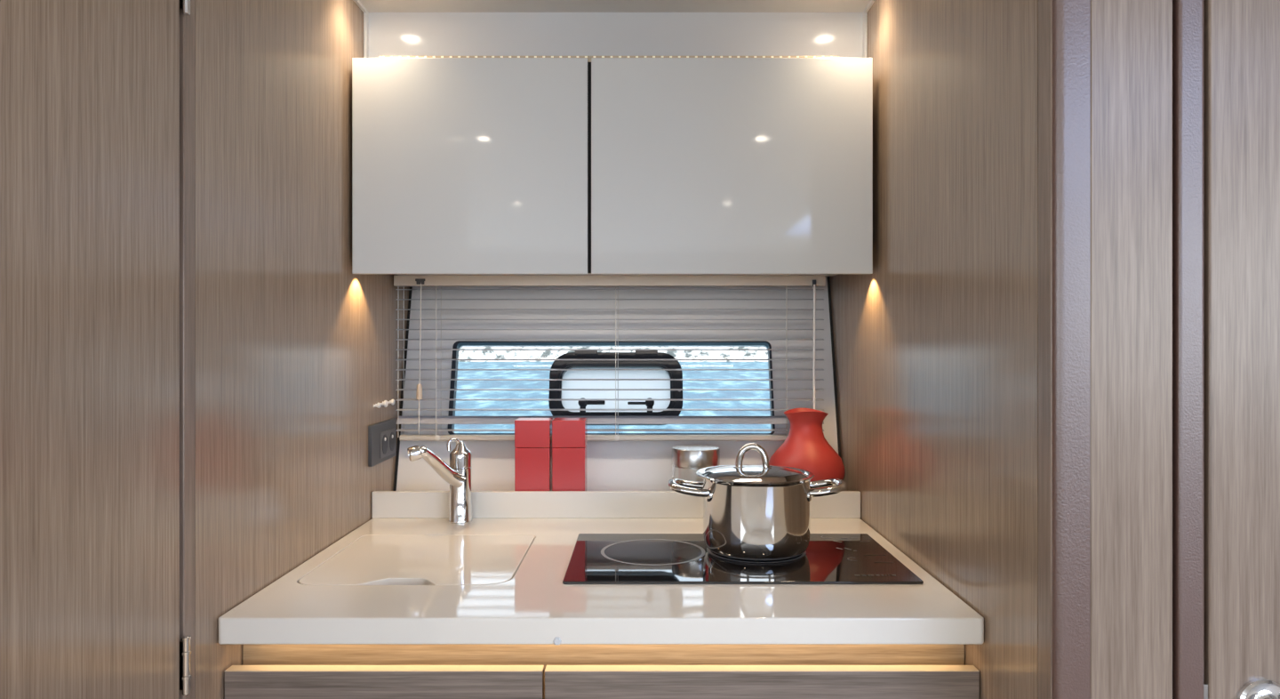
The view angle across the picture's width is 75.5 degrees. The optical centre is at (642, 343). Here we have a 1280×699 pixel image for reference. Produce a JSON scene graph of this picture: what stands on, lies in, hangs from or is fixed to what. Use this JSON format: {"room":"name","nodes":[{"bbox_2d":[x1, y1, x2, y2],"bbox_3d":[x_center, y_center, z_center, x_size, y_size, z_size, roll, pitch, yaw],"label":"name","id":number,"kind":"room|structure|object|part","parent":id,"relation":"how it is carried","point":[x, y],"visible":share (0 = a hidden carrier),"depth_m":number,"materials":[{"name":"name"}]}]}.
{"room":"ship interior","nodes":[
{"label":"ship interior","id":0,"kind":"room"},
{"bbox_2d":[195,0,409,698],"bbox_3d":[-0.579,0.285,1.687,0.050,1.979,1.326,0,0,0],"label":"wall","id":1,"kind":"structure","parent":0,"point":[295,349],"depth_m":1.25,"materials":[{"name":"brown wood"}]},
{"bbox_2d":[0,0,191,698],"bbox_3d":[-0.569,0.305,0.748,0.050,1.919,0.505,0,0,0],"label":"door","id":2,"kind":"structure","parent":1,"relation":"in","point":[90,89],"depth_m":0.82,"materials":[{"name":"brown wood"}]},
{"bbox_2d":[179,0,195,698],"bbox_3d":[-0.577,0.295,1.011,0.045,1.959,0.026,0,0,0],"label":"trim","id":3,"kind":"structure","parent":1,"relation":"attached to","point":[187,23],"depth_m":1.00,"materials":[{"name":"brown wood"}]},
{"bbox_2d":[353,0,366,12],"bbox_3d":[-0.551,-0.661,1.040,0.006,0.006,1.200,0,0,0],"label":"trim","id":4,"kind":"structure","parent":1,"relation":"attached to","point":[361,6],"depth_m":1.61,"materials":[{"name":"white"}]},
{"bbox_2d":[363,9,368,57],"bbox_3d":[-0.551,-0.598,1.647,0.006,0.133,0.015,0,0,0],"label":"trim","id":5,"kind":"structure","parent":1,"relation":"attached to","point":[365,14],"depth_m":1.64,"materials":[{"name":"white"}]},
{"bbox_2d":[368,417,396,466],"bbox_3d":[-0.548,0.206,1.750,0.012,0.084,0.166,0,0,0],"label":"socket plate","id":6,"kind":"object","parent":1,"relation":"attached to","point":[382,435],"visible":1,"depth_m":1.73,"materials":[{"name":"grey plastic"}]},
{"bbox_2d":[382,434,387,454],"bbox_3d":[-0.544,0.211,1.745,0.001,0.042,0.035,0,0,0],"label":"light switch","id":7,"kind":"object","parent":6,"relation":"attached to","point":[384,436],"depth_m":1.74,"materials":[{"name":"black plastic"}]},
{"bbox_2d":[389,432,394,450],"bbox_3d":[-0.544,0.211,1.796,0.001,0.042,0.035,0,0,0],"label":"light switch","id":8,"kind":"object","parent":6,"relation":"attached to","point":[391,434],"depth_m":1.79,"materials":[{"name":"black plastic"}]},
{"bbox_2d":[373,399,394,407],"bbox_3d":[-0.548,0.127,1.765,0.012,0.015,0.130,0,0,0],"label":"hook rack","id":9,"kind":"object","parent":1,"relation":"attached to","point":[385,403],"visible":1,"depth_m":1.75,"materials":[{"name":"white plastic"}]},
{"bbox_3d":[-0.548,0.127,1.712,0.010,0.011,0.011,0,0,0],"label":"knob","id":10,"kind":"part","parent":9,"relation":"part of","materials":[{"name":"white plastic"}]},
{"bbox_3d":[-0.548,0.127,1.758,0.010,0.015,0.015,0,0,0],"label":"knob","id":11,"kind":"part","parent":9,"relation":"part of","materials":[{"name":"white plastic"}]},
{"bbox_3d":[-0.548,0.127,1.808,0.010,0.013,0.013,0,0,0],"label":"knob","id":12,"kind":"part","parent":9,"relation":"part of","materials":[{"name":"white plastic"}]},
{"bbox_2d":[392,286,412,490],"bbox_3d":[-0.551,-0.001,1.929,0.006,0.704,0.200,0,0,0],"label":"trim","id":13,"kind":"structure","parent":1,"relation":"attached to","point":[411,287],"depth_m":1.90,"materials":[{"name":"black"}]},
{"bbox_2d":[359,0,870,12],"bbox_3d":[0.000,-0.689,-0.350,3.800,0.050,5.500,0,0,0],"label":"ceiling","id":14,"kind":"structure","parent":0,"point":[371,5],"depth_m":1.62,"materials":[{"name":"white paint"}]},
{"bbox_2d":[368,12,862,57],"bbox_3d":[-0.054,-0.598,1.677,1.000,0.133,0.045,0,0,0],"label":"wall","id":15,"kind":"structure","parent":0,"point":[390,34],"depth_m":1.66,"materials":[{"name":"white paint"}]},
{"bbox_2d":[352,56,872,276],"bbox_3d":[-0.057,-0.342,1.705,0.977,0.420,0.310,0,0,0],"label":"upper cabinet","id":16,"kind":"object","parent":15,"relation":"attached to","point":[461,166],"depth_m":1.55,"materials":[{"name":"white laminate"}]},
{"bbox_3d":[-0.324,-0.335,1.559,0.442,0.405,0.018,0,0,0],"label":"door","id":17,"kind":"part","parent":16,"relation":"part of","materials":[{"name":"white"}]},
{"bbox_3d":[-0.065,-0.541,1.586,0.880,0.022,0.008,0,0,0],"label":"light strip","id":18,"kind":"part","parent":16,"relation":"part of","materials":[{"name":"white plastic"}]},
{"bbox_3d":[0.168,-0.335,1.559,0.528,0.405,0.018,0,0,0],"label":"door","id":19,"kind":"part","parent":16,"relation":"part of","materials":[{"name":"white"}]},
{"bbox_2d":[396,276,838,490],"bbox_3d":[-0.060,-0.148,1.995,1.120,1.139,0.359,0,0,0],"label":"wall","id":20,"kind":"structure","parent":0,"point":[611,465],"depth_m":1.94,"materials":[{"name":"white paint"}]},
{"bbox_2d":[448,340,775,434],"bbox_3d":[-0.071,0.103,1.910,0.742,0.220,0.083,0,0,0],"label":"window","id":21,"kind":"structure","parent":20,"relation":"in","point":[455,353],"depth_m":1.93,"materials":[{"name":"grey"}]},
{"bbox_2d":[393,275,825,440],"bbox_3d":[-0.073,0.031,1.835,0.954,0.366,0.038,0,0,0],"label":"blind","id":22,"kind":"object","parent":21,"relation":"attached to","point":[814,281],"visible":0.98,"depth_m":1.83,"materials":[{"name":"beige metal"}]},
{"bbox_3d":[-0.538,0.038,1.840,0.002,0.336,0.029,0,0,9],"label":"ladder cord","id":23,"kind":"part","parent":22,"relation":"part of","materials":[{"name":"white fabric"}]},
{"bbox_3d":[-0.491,0.032,1.823,0.007,0.336,0.002,0,0,0],"label":"lift cord","id":24,"kind":"part","parent":22,"relation":"part of","materials":[{"name":"white fabric"}]},
{"bbox_3d":[-0.454,0.038,1.840,0.002,0.336,0.029,0,0,9],"label":"ladder cord","id":25,"kind":"part","parent":22,"relation":"part of","materials":[{"name":"white fabric"}]},
{"bbox_3d":[-0.073,0.208,1.840,0.930,0.012,0.022,0,0,0],"label":"rail","id":26,"kind":"part","parent":22,"relation":"part of","materials":[{"name":"beige metal"}]},
{"bbox_3d":[-0.058,0.038,1.840,0.002,0.336,0.029,0,0,9],"label":"ladder cord","id":27,"kind":"part","parent":22,"relation":"part of","materials":[{"name":"white fabric"}]},
{"bbox_2d":[548,350,682,424],"bbox_3d":[-0.061,0.098,1.909,0.306,0.174,0.077,0,0,0],"label":"porthole","id":28,"kind":"object","parent":21,"relation":"attached to","point":[578,354],"visible":0.74,"depth_m":1.91,"materials":[{"name":"black plastic"}]},
{"bbox_3d":[-0.108,0.133,1.881,0.044,0.010,0.008,0,0,0],"label":"lever","id":29,"kind":"part","parent":28,"relation":"part of","materials":[{"name":"black plastic"}]},
{"bbox_3d":[-0.012,0.134,1.880,0.044,0.007,0.007,0,0,0],"label":"lever","id":30,"kind":"part","parent":28,"relation":"part of","materials":[{"name":"black plastic"}]},
{"bbox_2d":[829,0,1038,698],"bbox_3d":[0.471,0.285,1.642,0.050,1.979,1.416,0,0,0],"label":"wall","id":31,"kind":"structure","parent":0,"point":[936,348],"depth_m":1.17,"materials":[{"name":"brown wood"}]},
{"bbox_2d":[826,276,841,458],"bbox_3d":[0.443,-0.001,1.929,0.006,0.704,0.200,0,0,0],"label":"trim","id":32,"kind":"structure","parent":31,"relation":"attached to","point":[828,277],"depth_m":1.91,"materials":[{"name":"black"}]},
{"bbox_2d":[862,9,867,57],"bbox_3d":[0.443,-0.598,1.647,0.006,0.133,0.015,0,0,0],"label":"trim","id":33,"kind":"structure","parent":31,"relation":"attached to","point":[864,14],"depth_m":1.64,"materials":[{"name":"white"}]},
{"bbox_2d":[864,0,875,12],"bbox_3d":[0.443,-0.661,1.275,0.006,0.006,0.730,0,0,0],"label":"trim","id":34,"kind":"structure","parent":31,"relation":"attached to","point":[871,2],"depth_m":1.61,"materials":[{"name":"white"}]},
{"bbox_2d":[1051,0,1090,698],"bbox_3d":[0.466,0.300,0.915,0.038,1.949,0.040,0,0,0],"label":"trim","id":35,"kind":"structure","parent":31,"relation":"attached to","point":[1070,19],"depth_m":0.90,"materials":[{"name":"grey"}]},
{"bbox_2d":[1090,0,1172,698],"bbox_3d":[0.529,0.300,0.919,0.089,1.949,0.051,0,0,0],"label":"wall","id":36,"kind":"structure","parent":0,"point":[1132,40],"depth_m":0.89,"materials":[{"name":"brown wood"}]},
{"bbox_2d":[1038,0,1051,698],"bbox_3d":[0.471,0.295,0.918,0.050,1.959,0.030,0,0,0],"label":"trim","id":37,"kind":"structure","parent":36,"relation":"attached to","point":[1044,6],"depth_m":0.92,"materials":[{"name":"brown wood"}]},
{"bbox_3d":[0.000,1.300,-0.500,3.800,0.050,5.200,0,0,0],"label":"floor","id":38,"kind":"structure","parent":0,"visible":0},
{"bbox_2d":[224,644,979,698],"bbox_3d":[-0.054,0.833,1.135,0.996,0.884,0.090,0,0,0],"label":"base cabinet","id":39,"kind":"object","parent":38,"relation":"on","point":[267,671],"visible":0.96,"depth_m":1.09,"materials":[{"name":"brown wood"}]},
{"bbox_3d":[-0.342,0.781,1.101,0.419,0.698,0.021,0,0,0],"label":"drawer","id":40,"kind":"part","parent":39,"relation":"part of","materials":[{"name":"brown wood"}]},
{"bbox_2d":[218,490,983,644],"bbox_3d":[-0.054,0.411,1.446,0.997,0.221,0.749,0,0,0],"label":"countertop","id":41,"kind":"structure","parent":39,"relation":"on","point":[535,606],"depth_m":1.14,"materials":[{"name":"white stone"}]},
{"bbox_2d":[298,535,534,584],"bbox_3d":[-0.359,0.365,1.380,0.319,0.021,0.316,0,0,0],"label":"sink cover","id":42,"kind":"object","parent":41,"relation":"in","point":[371,559],"visible":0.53,"depth_m":1.36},
{"bbox_2d":[407,437,472,523],"bbox_3d":[-0.392,0.270,1.608,0.047,0.168,0.159,0,0,29],"label":"faucet","id":43,"kind":"object","parent":41,"relation":"on","point":[458,474],"visible":1,"depth_m":1.64,"materials":[{"name":"silver metal"}]},
{"bbox_3d":[-0.393,0.240,1.609,0.037,0.092,0.113,0,0,36],"label":"spout","id":44,"kind":"part","parent":43,"relation":"part of","materials":[{"name":"silver metal"}]},
{"bbox_3d":[-0.377,0.199,1.648,0.009,0.025,0.030,0,0,44],"label":"lever","id":45,"kind":"part","parent":43,"relation":"part of","materials":[{"name":"silver metal"}]},
{"bbox_2d":[514,417,552,490],"bbox_3d":[-0.228,0.256,1.733,0.072,0.198,0.063,0,0,0],"label":"canister","id":46,"kind":"object","parent":41,"relation":"on","point":[532,436],"visible":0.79,"depth_m":1.70,"materials":[{"name":"red paint"}]},
{"bbox_3d":[-0.228,0.185,1.733,0.072,0.056,0.063,0,0,0],"label":"lid","id":47,"kind":"part","parent":46,"relation":"part of","materials":[{"name":"red ceramic"}]},
{"bbox_2d":[552,637,561,644],"bbox_3d":[-0.111,0.385,1.070,0.011,0.010,0.003,0,0,0],"label":"stud","id":48,"kind":"object","parent":41,"relation":"attached to","point":[556,640],"visible":1,"depth_m":1.07,"materials":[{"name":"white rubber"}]},
{"bbox_2d":[552,417,586,490],"bbox_3d":[-0.153,0.256,1.733,0.068,0.198,0.063,0,0,0],"label":"canister","id":49,"kind":"object","parent":41,"relation":"on","point":[569,435],"visible":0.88,"depth_m":1.70,"materials":[{"name":"red paint"}]},
{"bbox_3d":[-0.153,0.185,1.733,0.068,0.056,0.063,0,0,0],"label":"lid","id":50,"kind":"part","parent":49,"relation":"part of","materials":[{"name":"red ceramic"}]},
{"bbox_2d":[672,444,719,481],"bbox_3d":[0.113,0.287,1.755,0.102,0.136,0.102,0,0,0],"label":"storage jar","id":51,"kind":"object","parent":41,"relation":"on","point":[687,460],"visible":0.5,"depth_m":1.71,"materials":[{"name":"silver glass"}]},
{"bbox_3d":[0.113,0.239,1.755,0.102,0.040,0.102,0,0,0],"label":"lid","id":52,"kind":"part","parent":51,"relation":"part of","materials":[{"name":"silver metal"}]},
{"bbox_3d":[0.113,0.305,1.755,0.098,0.100,0.098,0,0,0],"label":"glass","id":53,"kind":"part","parent":51,"relation":"part of","materials":[{"name":"white"}]},
{"bbox_2d":[562,533,923,583],"bbox_3d":[0.149,0.353,1.377,0.535,0.004,0.310,0,0,0],"label":"cooktop","id":54,"kind":"object","parent":41,"relation":"in","point":[596,558],"visible":0.92,"depth_m":1.32,"materials":[{"name":"black glass"}]},
{"bbox_2d":[667,442,846,561],"bbox_3d":[0.194,0.259,1.410,0.301,0.182,0.200,0,0,0],"label":"cooking pot","id":55,"kind":"object","parent":54,"relation":"on","point":[752,512],"visible":1,"depth_m":1.34,"materials":[{"name":"silver metal"}]},
{"bbox_3d":[0.077,0.243,1.410,0.069,0.023,0.087,0,0,0],"label":"handle","id":56,"kind":"part","parent":55,"relation":"part of","materials":[{"name":"silver metal"}]},
{"bbox_3d":[0.108,0.252,1.375,0.004,0.021,0.021,0,0,-22],"label":"handle plate","id":57,"kind":"part","parent":55,"relation":"part of","materials":[{"name":"silver metal"}]},
{"bbox_3d":[0.187,0.190,1.408,0.058,0.045,0.012,0,0,10],"label":"lid handle","id":58,"kind":"part","parent":55,"relation":"part of","materials":[{"name":"silver metal"}]},
{"bbox_3d":[0.191,0.218,1.410,0.200,0.016,0.200,0,0,0],"label":"lid","id":59,"kind":"part","parent":55,"relation":"part of","materials":[{"name":"silver metal"}]},
{"bbox_3d":[0.279,0.252,1.375,0.004,0.021,0.021,0,0,22],"label":"handle plate","id":60,"kind":"part","parent":55,"relation":"part of","materials":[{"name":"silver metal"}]},
{"bbox_3d":[0.310,0.243,1.410,0.069,0.023,0.087,0,0,0],"label":"handle","id":61,"kind":"part","parent":55,"relation":"part of","materials":[{"name":"silver metal"}]},
{"bbox_2d":[768,408,844,488],"bbox_3d":[0.350,0.247,1.772,0.162,0.215,0.162,0,0,0],"label":"vase","id":62,"kind":"object","parent":41,"relation":"on","point":[805,447],"visible":0.7,"depth_m":1.73,"materials":[{"name":"red ceramic"}]},
{"bbox_3d":[0.158,0.781,1.101,0.573,0.698,0.021,0,0,0],"label":"drawer","id":63,"kind":"part","parent":39,"relation":"part of","materials":[{"name":"brown wood"}]},
{"bbox_3d":[1.173,0.295,0.955,1.354,1.959,0.050,0,0,0],"label":"wall","id":64,"kind":"structure","parent":0,"visible":0},
{"bbox_2d":[1172,0,1203,698],"bbox_3d":[0.594,0.300,0.916,0.029,1.949,0.048,0,0,0],"label":"trim","id":65,"kind":"structure","parent":64,"relation":"attached to","point":[1188,15],"depth_m":0.89,"materials":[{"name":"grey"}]},
{"bbox_2d":[1203,0,1279,698],"bbox_3d":[0.974,0.305,0.895,0.732,1.919,0.079,0,0,0],"label":"door","id":66,"kind":"structure","parent":64,"relation":"in","point":[1242,37],"depth_m":0.90,"materials":[{"name":"brown wood"}]},
{"bbox_3d":[0.611,0.414,0.899,0.004,0.091,0.006,0,0,0],"label":"latch plate","id":67,"kind":"part","parent":66,"relation":"part of","materials":[{"name":"silver metal"}]},
{"bbox_3d":[0.669,0.388,0.881,0.054,0.054,0.026,0,0,0],"label":"handle","id":68,"kind":"part","parent":66,"relation":"part of","materials":[{"name":"silver metal"}]},
{"label":"outside","id":69,"kind":"structure","parent":0,"visible":0},
{"bbox_2d":[458,346,767,361],"bbox_3d":[0.000,-14.579,100.046,260.000,33.255,61.498,0,0,0],"label":"hill","id":70,"kind":"structure","parent":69,"point":[462,354],"depth_m":71.07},
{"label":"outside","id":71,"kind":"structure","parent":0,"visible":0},
{"bbox_2d":[454,361,770,432],"bbox_3d":[0.000,1.700,40.300,320.000,0.400,75.400,0,0,0],"label":"sea","id":72,"kind":"structure","parent":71,"point":[461,374],"depth_m":24.69,"materials":[{"name":"liquid"}]}
]}

